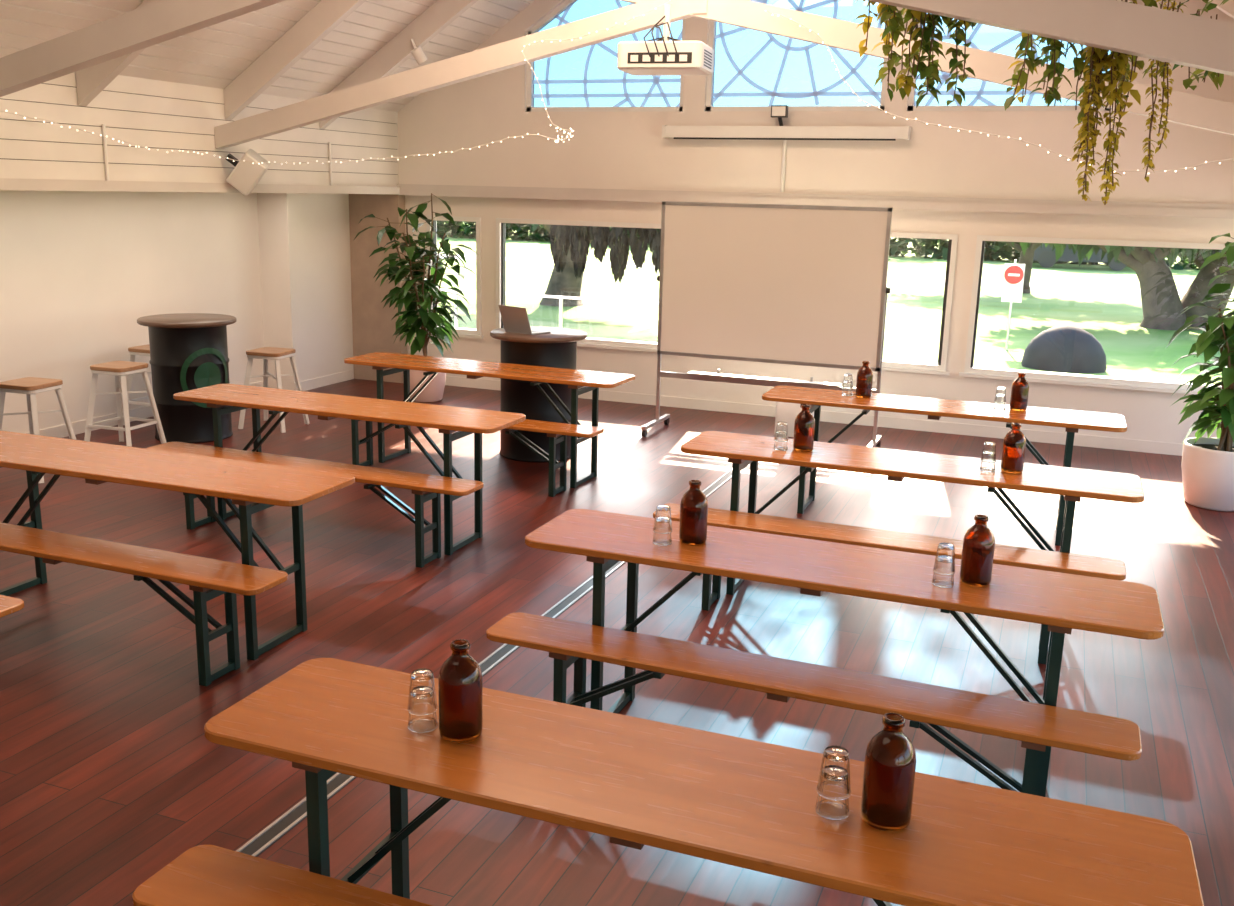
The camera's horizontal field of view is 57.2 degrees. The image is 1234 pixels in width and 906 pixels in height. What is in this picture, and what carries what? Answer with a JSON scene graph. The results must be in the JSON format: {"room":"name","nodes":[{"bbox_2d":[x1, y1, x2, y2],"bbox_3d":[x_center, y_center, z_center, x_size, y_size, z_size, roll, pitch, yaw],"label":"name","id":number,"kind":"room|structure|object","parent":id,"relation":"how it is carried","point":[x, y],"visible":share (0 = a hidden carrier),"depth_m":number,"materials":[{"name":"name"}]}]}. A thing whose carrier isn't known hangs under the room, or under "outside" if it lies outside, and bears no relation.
{"room":"community hall","nodes":[
{"label":"community hall","id":0,"kind":"room"},
{"bbox_2d":[0,190,263,432],"bbox_3d":[-5.479,-0.599,6.532,0.100,2.050,13.050,6,14,21],"label":"wall","id":1,"kind":"structure","parent":0,"point":[79,270],"depth_m":9.42,"materials":[{"name":"white paint"}]},
{"bbox_2d":[25,370,353,437],"bbox_3d":[-5.351,0.410,6.512,0.365,0.100,12.700,6,14,21],"label":"baseboard","id":2,"kind":"structure","parent":1,"relation":"attached to","point":[60,431],"depth_m":9.88,"materials":[{"name":"white paint"}]},
{"bbox_2d":[0,72,398,186],"bbox_3d":[-4.599,-1.905,5.885,0.120,0.930,13.050,6,14,21],"label":"wall","id":3,"kind":"structure","parent":0,"point":[157,114],"depth_m":8.60,"materials":[{"name":"white wood"}]},
{"bbox_2d":[0,110,172,152],"label":"string lights","id":4,"kind":"object","parent":3,"relation":"hanging from","point":[0,110],"depth_m":7.83,"materials":[{"name":"plastic"}]},
{"bbox_2d":[0,178,400,193],"bbox_3d":[-0.832,-0.990,4.434,8.380,0.075,12.830,6,14,21],"label":"trim","id":5,"kind":"structure","parent":3,"relation":"attached to","point":[5,183],"depth_m":8.63,"materials":[{"name":"white paint"}]},
{"bbox_2d":[102,124,331,184],"bbox_3d":[-3.156,-2.416,9.301,0.024,0.390,2.704,6,14,21],"label":"conduit pipe","id":6,"kind":"object","parent":3,"relation":"attached to","point":[103,125],"visible":1,"depth_m":8.10,"materials":[{"name":"white plastic"}]},
{"bbox_2d":[179,150,309,164],"label":"string lights","id":7,"kind":"object","parent":3,"relation":"hanging from","point":[179,150],"depth_m":8.92,"materials":[{"name":"plastic"}]},
{"bbox_2d":[225,149,269,194],"bbox_3d":[-3.002,-2.285,9.220,0.361,0.367,0.228,5,13,14],"label":"wall speaker","id":8,"kind":"object","parent":3,"relation":"attached to","point":[244,177],"visible":0.98,"depth_m":9.15,"materials":[{"name":"white plastic"}]},
{"bbox_2d":[316,158,371,163],"label":"string lights","id":9,"kind":"object","parent":3,"relation":"hanging from","point":[369,158],"depth_m":8.66,"materials":[{"name":"plastic"}]},
{"bbox_2d":[0,0,534,111],"bbox_3d":[-0.739,-3.139,4.040,8.100,2.813,13.250,6,14,21],"label":"ceiling","id":10,"kind":"structure","parent":0,"point":[213,56],"depth_m":8.80,"materials":[{"name":"white paint"}]},
{"bbox_2d":[75,0,159,105],"bbox_3d":[0.078,-3.401,6.102,8.090,2.911,0.070,6,14,21],"label":"rafter","id":11,"kind":"object","parent":10,"relation":"attached to","point":[90,81],"depth_m":7.73,"materials":[{"name":"white wood"}]},
{"bbox_2d":[0,0,1233,96],"bbox_3d":[-0.438,-2.853,4.913,8.090,2.884,0.120,6,14,21],"label":"ceiling beam","id":12,"kind":"structure","parent":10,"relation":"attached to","point":[1188,40],"depth_m":4.36,"materials":[{"name":"white paint"}]},
{"bbox_2d":[855,0,1228,204],"bbox_3d":[1.690,-1.596,4.574,1.553,1.147,0.405,6,14,21],"label":"hanging plant","id":13,"kind":"object","parent":12,"relation":"hanging from","point":[1097,58],"visible":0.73,"depth_m":4.52,"materials":[{"name":"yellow plant"}]},
{"bbox_2d":[617,4,712,75],"bbox_3d":[0.319,-2.696,7.360,0.562,0.420,0.524,5,14,15],"label":"ceiling projector","id":14,"kind":"object","parent":10,"relation":"hanging from","point":[651,57],"visible":1,"depth_m":7.22,"materials":[{"name":"white plastic"}]},
{"bbox_2d":[214,0,1233,148],"bbox_3d":[0.577,-3.407,7.408,8.090,2.884,0.120,6,14,21],"label":"ceiling beam","id":15,"kind":"structure","parent":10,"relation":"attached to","point":[1205,113],"depth_m":7.60,"materials":[{"name":"white paint"}]},
{"bbox_2d":[224,0,1233,119],"bbox_3d":[0.628,-3.701,7.454,8.090,2.911,0.070,6,14,21],"label":"rafter","id":16,"kind":"object","parent":10,"relation":"attached to","point":[324,17],"depth_m":8.84,"materials":[{"name":"white wood"}]},
{"bbox_2d":[319,0,1233,128],"bbox_3d":[1.093,-3.955,8.597,8.090,2.911,0.070,6,14,21],"label":"rafter","id":17,"kind":"object","parent":10,"relation":"attached to","point":[441,13],"depth_m":9.79,"materials":[{"name":"white wood"}]},
{"bbox_2d":[257,193,353,389],"bbox_3d":[-3.138,-1.728,11.695,0.350,2.030,1.200,6,14,21],"label":"wall","id":18,"kind":"structure","parent":0,"point":[304,239],"depth_m":11.33,"materials":[{"name":"white paint"}]},
{"bbox_2d":[349,194,407,382],"bbox_3d":[-2.510,-1.747,11.997,0.600,1.960,0.180,6,14,21],"label":"wall","id":19,"kind":"structure","parent":0,"point":[373,325],"depth_m":11.91,"materials":[{"name":"brown paint"}]},
{"bbox_2d":[410,39,427,64],"bbox_3d":[-1.733,-3.482,9.809,0.100,0.212,0.119,-18,22,24],"label":"ceiling spotlight","id":20,"kind":"object","parent":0,"point":[418,54],"depth_m":9.78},
{"bbox_2d":[0,379,1233,905],"bbox_3d":[-0.906,0.985,4.996,10.020,0.120,13.200,6,14,21],"label":"floor","id":21,"kind":"structure","parent":0,"point":[110,772],"depth_m":5.20,"materials":[{"name":"brown wood"}]},
{"bbox_2d":[0,595,23,617],"bbox_3d":[-3.317,0.701,4.657,2.200,0.470,0.250,6,14,21],"label":"bench","id":22,"kind":"object","parent":21,"relation":"on","point":[8,605],"visible":1,"depth_m":4.28,"materials":[{"name":"brown wood"}]},
{"bbox_2d":[0,377,75,482],"bbox_3d":[-4.080,-0.172,7.926,0.449,0.664,0.436,5,14,16],"label":"bar stool","id":23,"kind":"object","parent":21,"relation":"on","point":[29,386],"visible":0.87,"depth_m":7.82,"materials":[{"name":"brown wood"}]},
{"bbox_2d":[84,361,166,446],"bbox_3d":[-3.815,-0.354,8.737,0.449,0.664,0.436,6,14,17],"label":"bar stool","id":24,"kind":"object","parent":21,"relation":"on","point":[117,368],"visible":0.97,"depth_m":8.65,"materials":[{"name":"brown wood"}]},
{"bbox_2d":[122,344,150,424],"bbox_3d":[-3.934,-0.576,9.684,0.449,0.664,0.436,6,14,21],"label":"bar stool","id":25,"kind":"object","parent":21,"relation":"on","point":[143,350],"visible":0.23,"depth_m":9.56,"materials":[{"name":"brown wood"}]},
{"bbox_2d":[0,522,287,685],"bbox_3d":[-2.422,0.635,5.039,2.200,0.470,0.250,6,14,21],"label":"bench","id":26,"kind":"object","parent":21,"relation":"on","point":[208,578],"visible":1,"depth_m":4.79,"materials":[{"name":"brown wood"}]},
{"bbox_2d":[0,430,354,659],"bbox_3d":[-2.281,0.414,5.341,2.200,0.770,0.490,6,14,20],"label":"table","id":27,"kind":"object","parent":21,"relation":"on","point":[246,483],"visible":0.88,"depth_m":5.14,"materials":[{"name":"brown wood"}]},
{"bbox_2d":[137,313,236,442],"bbox_3d":[-3.465,-0.614,9.209,0.750,0.966,0.750,6,14,21],"label":"table","id":28,"kind":"object","parent":21,"relation":"on","point":[189,351],"visible":0.85,"depth_m":8.97,"materials":[{"name":"black paint"}]},
{"bbox_2d":[238,347,309,432],"bbox_3d":[-2.941,-0.549,9.672,0.449,0.664,0.436,5,14,15],"label":"bar stool","id":29,"kind":"object","parent":21,"relation":"on","point":[265,353],"visible":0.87,"depth_m":9.57,"materials":[{"name":"brown wood"}]},
{"bbox_2d":[132,844,432,905],"bbox_3d":[-0.052,1.319,2.342,2.200,0.470,0.250,6,14,20],"label":"bench","id":30,"kind":"object","parent":21,"relation":"on","point":[203,875],"visible":1,"depth_m":2.61,"materials":[{"name":"brown wood"}]},
{"bbox_2d":[147,442,483,567],"bbox_3d":[-1.789,0.295,6.569,2.200,0.470,0.250,7,14,21],"label":"bench","id":31,"kind":"object","parent":21,"relation":"on","point":[425,487],"visible":0.7,"depth_m":6.35,"materials":[{"name":"brown wood"}]},
{"bbox_2d":[173,384,525,554],"bbox_3d":[-1.632,0.084,6.833,2.200,0.770,0.490,6,14,20],"label":"table","id":32,"kind":"object","parent":21,"relation":"on","point":[449,420],"visible":0.84,"depth_m":6.67,"materials":[{"name":"brown wood"}]},
{"bbox_2d":[353,193,476,402],"bbox_3d":[-1.837,-1.476,10.857,1.074,1.980,1.098,-6,15,-28],"label":"fig tree","id":33,"kind":"object","parent":21,"relation":"on","point":[414,303],"visible":0.95,"depth_m":10.78,"materials":[{"name":"green plant"}]},
{"bbox_2d":[351,419,603,496],"bbox_3d":[-1.144,-0.038,8.073,2.200,0.470,0.250,7,14,22],"label":"bench","id":34,"kind":"object","parent":21,"relation":"on","point":[557,433],"visible":0.55,"depth_m":7.80,"materials":[{"name":"brown wood"}]},
{"bbox_2d":[236,469,731,856],"bbox_3d":[-0.524,0.906,5.099,0.080,0.006,8.100,6,14,21],"label":"track rail","id":35,"kind":"object","parent":21,"relation":"on","point":[281,826],"visible":0.44,"depth_m":4.00,"materials":[{"name":"metal"}]},
{"bbox_2d":[344,352,634,487],"bbox_3d":[-0.967,-0.254,8.361,2.200,0.770,0.490,7,14,22],"label":"table","id":36,"kind":"object","parent":21,"relation":"on","point":[575,379],"visible":0.93,"depth_m":8.20,"materials":[{"name":"brown wood"}]},
{"bbox_2d":[490,326,586,461],"bbox_3d":[-0.617,-0.466,8.877,0.750,0.966,0.750,6,14,21],"label":"table","id":37,"kind":"object","parent":21,"relation":"on","point":[557,348],"visible":0.69,"depth_m":8.63,"materials":[{"name":"black paint"}]},
{"bbox_2d":[498,305,550,334],"bbox_3d":[-0.709,-1.032,8.709,0.300,0.208,0.276,13,17,40],"label":"laptop","id":38,"kind":"object","parent":37,"relation":"on","point":[514,319],"visible":1,"depth_m":8.64,"materials":[{"name":"silver metal"}]},
{"bbox_2d":[204,658,1203,905],"bbox_3d":[0.088,1.099,2.644,2.200,0.770,0.490,6,14,20],"label":"table","id":39,"kind":"object","parent":21,"relation":"on","point":[636,782],"visible":0.96,"depth_m":2.47,"materials":[{"name":"brown wood"}]},
{"bbox_2d":[407,668,437,732],"bbox_3d":[-0.470,0.595,2.737,0.074,0.140,0.074,6,14,21],"label":"glass tumblers","id":40,"kind":"object","parent":39,"relation":"on","point":[422,707],"visible":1,"depth_m":2.71,"materials":[{"name":"clear glass"}]},
{"bbox_2d":[438,639,482,742],"bbox_3d":[-0.372,0.560,2.689,0.104,0.236,0.104,6,14,21],"label":"glass bottle","id":41,"kind":"object","parent":39,"relation":"on","point":[460,679],"visible":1,"depth_m":2.65,"materials":[{"name":"brown glass"}]},
{"bbox_2d":[815,745,850,819],"bbox_3d":[0.461,0.696,2.402,0.074,0.140,0.074,8,15,26],"label":"glass tumblers","id":42,"kind":"object","parent":39,"relation":"on","point":[833,788],"visible":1,"depth_m":2.38,"materials":[{"name":"clear glass"}]},
{"bbox_2d":[861,713,915,831],"bbox_3d":[0.569,0.659,2.362,0.104,0.236,0.104,1,13,0],"label":"glass bottle","id":43,"kind":"object","parent":39,"relation":"on","point":[890,755],"visible":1,"depth_m":2.33,"materials":[{"name":"brown glass"}]},
{"bbox_2d":[641,201,892,446],"bbox_3d":[1.243,-1.056,9.400,1.960,1.970,0.646,6,14,21],"label":"whiteboard","id":44,"kind":"object","parent":21,"relation":"on","point":[805,285],"visible":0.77,"depth_m":9.31,"materials":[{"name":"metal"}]},
{"bbox_2d":[774,402,813,436],"bbox_3d":[1.585,-0.355,9.912,0.360,0.390,0.320,6,14,21],"label":"storage box","id":45,"kind":"object","parent":21,"relation":"on","point":[786,412],"visible":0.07,"depth_m":9.80,"materials":[{"name":"white plastic"}]},
{"bbox_2d":[486,612,1141,794],"bbox_3d":[0.566,0.976,3.888,2.200,0.470,0.250,7,14,21],"label":"bench","id":46,"kind":"object","parent":21,"relation":"on","point":[1037,726],"visible":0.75,"depth_m":3.75,"materials":[{"name":"brown wood"}]},
{"bbox_2d":[405,195,1233,443],"bbox_3d":[1.486,-1.362,10.567,9.820,2.050,0.120,6,14,21],"label":"wall","id":47,"kind":"structure","parent":21,"relation":"on","point":[1149,415],"depth_m":10.06,"materials":[{"name":"white paint"}]},
{"bbox_2d":[426,216,483,338],"bbox_3d":[-1.666,-1.822,11.703,0.700,1.220,0.160,6,14,21],"label":"window","id":48,"kind":"structure","parent":47,"relation":"in","point":[462,332],"depth_m":11.62,"materials":[{"name":"white plastic"}]},
{"bbox_2d":[491,218,660,351],"bbox_3d":[-0.291,-1.666,11.178,2.060,1.220,0.160,6,14,21],"label":"window","id":49,"kind":"structure","parent":47,"relation":"in","point":[500,222],"depth_m":11.22,"materials":[{"name":"white plastic"}]},
{"bbox_2d":[445,376,1182,455],"bbox_3d":[1.879,-0.349,10.557,8.870,0.100,0.015,6,14,21],"label":"baseboard","id":50,"kind":"structure","parent":47,"relation":"attached to","point":[1146,446],"depth_m":10.31,"materials":[{"name":"white paint"}]},
{"bbox_2d":[882,232,957,374],"bbox_3d":[2.436,-1.357,10.137,1.170,1.220,0.160,6,14,21],"label":"window","id":51,"kind":"structure","parent":47,"relation":"in","point":[939,368],"depth_m":9.96,"materials":[{"name":"white plastic"}]},
{"bbox_2d":[959,235,1226,394],"bbox_3d":[4.061,-1.173,9.517,2.170,1.220,0.160,6,14,21],"label":"window","id":52,"kind":"structure","parent":47,"relation":"in","point":[970,370],"depth_m":9.62,"materials":[{"name":"white plastic"}]},
{"bbox_2d":[525,509,1163,796],"bbox_3d":[0.736,0.763,4.157,2.200,0.770,0.490,6,14,21],"label":"table","id":53,"kind":"object","parent":21,"relation":"on","point":[1064,602],"visible":0.81,"depth_m":3.97,"materials":[{"name":"brown wood"}]},
{"bbox_2d":[653,505,672,544],"bbox_3d":[0.171,0.267,4.222,0.074,0.140,0.074,3,13,8],"label":"glass tumblers","id":54,"kind":"object","parent":53,"relation":"on","point":[662,529],"visible":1,"depth_m":4.20,"materials":[{"name":"clear glass"}]},
{"bbox_2d":[679,480,707,544],"bbox_3d":[0.287,0.218,4.230,0.104,0.236,0.104,-6,15,-30],"label":"glass bottle","id":55,"kind":"object","parent":53,"relation":"on","point":[694,503],"visible":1,"depth_m":4.20,"materials":[{"name":"brown glass"}]},
{"bbox_2d":[932,543,954,587],"bbox_3d":[1.111,0.378,3.842,0.074,0.140,0.074,-8,16,-37],"label":"glass tumblers","id":56,"kind":"object","parent":53,"relation":"on","point":[944,565],"visible":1,"depth_m":3.82,"materials":[{"name":"clear glass"}]},
{"bbox_2d":[960,514,994,586],"bbox_3d":[1.231,0.328,3.859,0.104,0.236,0.104,-4,14,-22],"label":"glass bottle","id":57,"kind":"object","parent":53,"relation":"on","point":[978,547],"visible":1,"depth_m":3.83,"materials":[{"name":"brown glass"}]},
{"bbox_2d":[653,503,1125,664],"bbox_3d":[1.231,0.626,5.469,2.200,0.470,0.250,6,14,20],"label":"bench","id":58,"kind":"object","parent":21,"relation":"on","point":[1084,565],"visible":0.55,"depth_m":5.36,"materials":[{"name":"brown wood"}]},
{"bbox_2d":[681,431,1144,594],"bbox_3d":[1.414,0.412,5.744,2.200,0.770,0.490,6,14,21],"label":"table","id":59,"kind":"object","parent":21,"relation":"on","point":[741,450],"visible":0.85,"depth_m":5.56,"materials":[{"name":"brown wood"}]},
{"bbox_2d":[774,421,787,449],"bbox_3d":[0.847,-0.089,5.830,0.074,0.140,0.074,1,13,-3],"label":"glass tumblers","id":60,"kind":"object","parent":59,"relation":"on","point":[781,434],"visible":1,"depth_m":5.81,"materials":[{"name":"clear glass"}]},
{"bbox_2d":[793,404,814,451],"bbox_3d":[0.961,-0.131,5.807,0.104,0.236,0.104,1,13,-3],"label":"glass bottle","id":61,"kind":"object","parent":59,"relation":"on","point":[804,424],"visible":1,"depth_m":5.77,"materials":[{"name":"brown glass"}]},
{"bbox_2d":[980,441,995,471],"bbox_3d":[1.798,0.016,5.477,0.074,0.140,0.074,-1,13,-10],"label":"glass tumblers","id":62,"kind":"object","parent":59,"relation":"on","point":[988,458],"visible":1,"depth_m":5.45,"materials":[{"name":"clear glass"}]},
{"bbox_2d":[1001,423,1025,472],"bbox_3d":[1.916,-0.027,5.464,0.104,0.236,0.104,5,14,17],"label":"glass bottle","id":63,"kind":"object","parent":59,"relation":"on","point":[1014,443],"visible":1,"depth_m":5.43,"materials":[{"name":"brown glass"}]},
{"bbox_2d":[762,386,1126,545],"bbox_3d":[2.032,0.069,7.290,2.200,0.770,0.490,6,14,20],"label":"table","id":64,"kind":"object","parent":21,"relation":"on","point":[1071,420],"visible":0.86,"depth_m":7.11,"materials":[{"name":"brown wood"}]},
{"bbox_2d":[842,373,852,395],"bbox_3d":[1.521,-0.451,7.459,0.074,0.140,0.074,-7,16,-34],"label":"glass tumblers","id":65,"kind":"object","parent":64,"relation":"on","point":[847,386],"visible":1,"depth_m":7.44,"materials":[{"name":"clear glass"}]},
{"bbox_2d":[855,361,872,397],"bbox_3d":[1.617,-0.482,7.391,0.104,0.236,0.104,-2,13,-14],"label":"glass bottle","id":66,"kind":"object","parent":64,"relation":"on","point":[864,380],"visible":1,"depth_m":7.36,"materials":[{"name":"brown glass"}]},
{"bbox_2d":[993,387,1005,409],"bbox_3d":[2.398,-0.342,7.083,0.074,0.140,0.074,3,13,7],"label":"glass tumblers","id":67,"kind":"object","parent":64,"relation":"on","point":[1000,397],"visible":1,"depth_m":7.06,"materials":[{"name":"clear glass"}]},
{"bbox_2d":[1010,372,1028,410],"bbox_3d":[2.516,-0.385,7.069,0.104,0.236,0.104,2,13,1],"label":"glass bottle","id":68,"kind":"object","parent":64,"relation":"on","point":[1018,400],"visible":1,"depth_m":7.04,"materials":[{"name":"brown glass"}]},
{"bbox_2d":[1166,233,1233,511],"bbox_3d":[4.260,-0.580,7.771,0.961,1.923,0.959,6,14,21],"label":"rubber plant","id":69,"kind":"object","parent":21,"relation":"on","point":[1207,465],"visible":1,"depth_m":7.77,"materials":[{"name":"green plant"}]},
{"bbox_2d":[397,0,1233,203],"bbox_3d":[1.597,-4.024,9.898,8.300,3.543,0.180,6,14,21],"label":"wall","id":70,"kind":"structure","parent":0,"point":[605,150],"depth_m":10.11,"materials":[{"name":"white paint"}]},
{"bbox_2d":[377,154,429,159],"label":"string lights","id":71,"kind":"object","parent":70,"relation":"hanging from","point":[422,154],"depth_m":8.47,"materials":[{"name":"plastic"}]},
{"bbox_2d":[469,0,671,149],"label":"string lights","id":72,"kind":"object","parent":70,"relation":"hanging from","point":[558,139],"depth_m":7.95,"materials":[{"name":"plastic"}]},
{"bbox_2d":[527,0,685,111],"bbox_3d":[-0.097,-4.056,10.569,1.700,1.770,0.070,6,14,21],"label":"window","id":73,"kind":"structure","parent":70,"relation":"in","point":[585,79],"depth_m":10.70,"materials":[{"name":"blue glass"}]},
{"bbox_2d":[771,105,787,125],"bbox_3d":[1.442,-2.975,10.001,0.140,0.176,0.139,6,14,21],"label":"floodlight fixture","id":74,"kind":"object","parent":70,"relation":"attached to","point":[777,111],"visible":0.93,"depth_m":9.94,"materials":[{"name":"plastic"}]},
{"bbox_2d":[662,125,910,191],"bbox_3d":[1.457,-2.615,10.077,2.210,0.570,0.145,6,14,21],"label":"projector screen","id":75,"kind":"object","parent":70,"relation":"attached to","point":[870,133],"visible":1,"depth_m":9.96,"materials":[{"name":"white plastic"}]},
{"bbox_2d":[706,0,888,110],"bbox_3d":[1.599,-3.864,9.921,1.710,1.770,0.070,6,14,21],"label":"window","id":76,"kind":"structure","parent":70,"relation":"in","point":[753,70],"depth_m":10.04,"materials":[{"name":"blue glass"}]},
{"bbox_2d":[396,184,1233,218],"bbox_3d":[1.519,-2.285,10.211,8.100,0.110,0.130,6,14,21],"label":"trim","id":77,"kind":"structure","parent":70,"relation":"attached to","point":[1194,210],"depth_m":9.95,"materials":[{"name":"white paint"}]},
{"bbox_2d":[765,9,1081,162],"label":"string lights","id":78,"kind":"object","parent":70,"relation":"hanging from","point":[765,9],"depth_m":7.11,"materials":[{"name":"plastic"}]},
{"bbox_2d":[908,13,1114,110],"bbox_3d":[3.276,-3.674,9.281,1.700,1.770,0.070,6,14,21],"label":"window","id":79,"kind":"structure","parent":70,"relation":"in","point":[980,95],"depth_m":9.46,"materials":[{"name":"blue glass"}]},
{"bbox_2d":[1113,158,1233,173],"label":"string lights","id":80,"kind":"object","parent":70,"relation":"hanging from","point":[1232,158],"depth_m":6.62,"materials":[{"name":"plastic"}]},
{"label":"outside","id":81,"kind":"structure","parent":0,"visible":0},
{"bbox_3d":[-1.043,1.870,2.052,21.000,0.280,26.200,6,14,21],"label":"paving","id":82,"kind":"object","parent":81,"visible":0},
{"bbox_2d":[441,289,658,327],"bbox_3d":[-0.758,-1.728,15.267,6.440,0.770,0.060,6,14,21],"label":"balustrade","id":83,"kind":"object","parent":82,"relation":"on","point":[561,298],"visible":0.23,"depth_m":15.21,"materials":[{"name":"metal"}]},
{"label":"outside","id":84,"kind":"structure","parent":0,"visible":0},
{"bbox_2d":[437,221,1233,383],"bbox_3d":[25.778,-11.610,64.087,120.000,0.200,180.000,6,14,21],"label":"lawn","id":85,"kind":"structure","parent":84,"point":[914,309],"depth_m":24.96,"materials":[{"name":"green plant"}]},
{"bbox_2d":[539,224,597,306],"bbox_3d":[-0.669,-4.948,24.104,5.287,3.889,4.326,11,16,36],"label":"tree","id":86,"kind":"object","parent":85,"relation":"on","point":[565,283],"visible":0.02,"depth_m":24.25,"materials":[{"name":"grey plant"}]},
{"bbox_2d":[549,225,660,282],"bbox_3d":[-0.237,-4.184,21.044,4.256,2.031,0.684,8,15,26],"label":"fronds","id":87,"kind":"object","parent":86,"relation":"hanging from","point":[601,237],"visible":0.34,"depth_m":20.99,"materials":[{"name":"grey plant"}]},
{"bbox_2d":[437,220,1215,269],"bbox_3d":[11.373,-9.590,48.356,75.901,3.998,3.402,6,14,21],"label":"hedge","id":88,"kind":"object","parent":85,"relation":"on","point":[920,247],"visible":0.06,"depth_m":47.81,"materials":[{"name":"green plant"}]},
{"bbox_2d":[439,254,1233,297],"bbox_3d":[13.230,-4.867,33.215,80.000,0.010,2.000,6,14,21],"label":"path","id":89,"kind":"structure","parent":85,"relation":"on","point":[473,257],"depth_m":34.15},
{"bbox_2d":[1001,259,1024,349],"bbox_3d":[6.544,-2.456,18.811,0.320,1.500,0.085,6,14,21],"label":"no entry sign","id":90,"kind":"object","parent":85,"relation":"on","point":[1013,279],"visible":1,"depth_m":18.73,"materials":[{"name":"metal"}]},
{"bbox_2d":[999,241,1040,292],"bbox_3d":[11.238,-6.205,30.371,7.994,4.022,4.628,5,14,15],"label":"tree","id":91,"kind":"object","parent":85,"relation":"on","point":[1027,259],"visible":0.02,"depth_m":30.61,"materials":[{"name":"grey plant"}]},
{"bbox_2d":[1021,325,1106,372],"bbox_3d":[6.716,-1.321,17.034,1.200,1.200,0.840,6,14,21],"label":"boulder","id":92,"kind":"object","parent":85,"relation":"on","point":[1069,349],"visible":0.58,"depth_m":16.69,"materials":[{"name":"stone"}]},
{"bbox_2d":[1033,243,1125,270],"bbox_3d":[17.606,-7.713,42.762,3.960,1.450,1.800,6,14,21],"label":"bush","id":93,"kind":"object","parent":85,"relation":"on","point":[1046,257],"visible":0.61,"depth_m":42.24,"materials":[{"name":"plant"}]},
{"bbox_2d":[994,241,1233,330],"bbox_3d":[10.643,-4.237,22.909,6.569,3.623,5.498,11,16,35],"label":"tree","id":94,"kind":"object","parent":85,"relation":"on","point":[1162,307],"visible":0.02,"depth_m":22.63,"materials":[{"name":"green plant"}]},
{"bbox_2d":[1162,247,1233,329],"bbox_3d":[12.661,-4.109,22.616,6.553,3.622,5.538,2,13,2],"label":"tree","id":95,"kind":"object","parent":85,"relation":"on","point":[1199,288],"visible":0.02,"depth_m":22.77,"materials":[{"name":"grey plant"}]}
]}

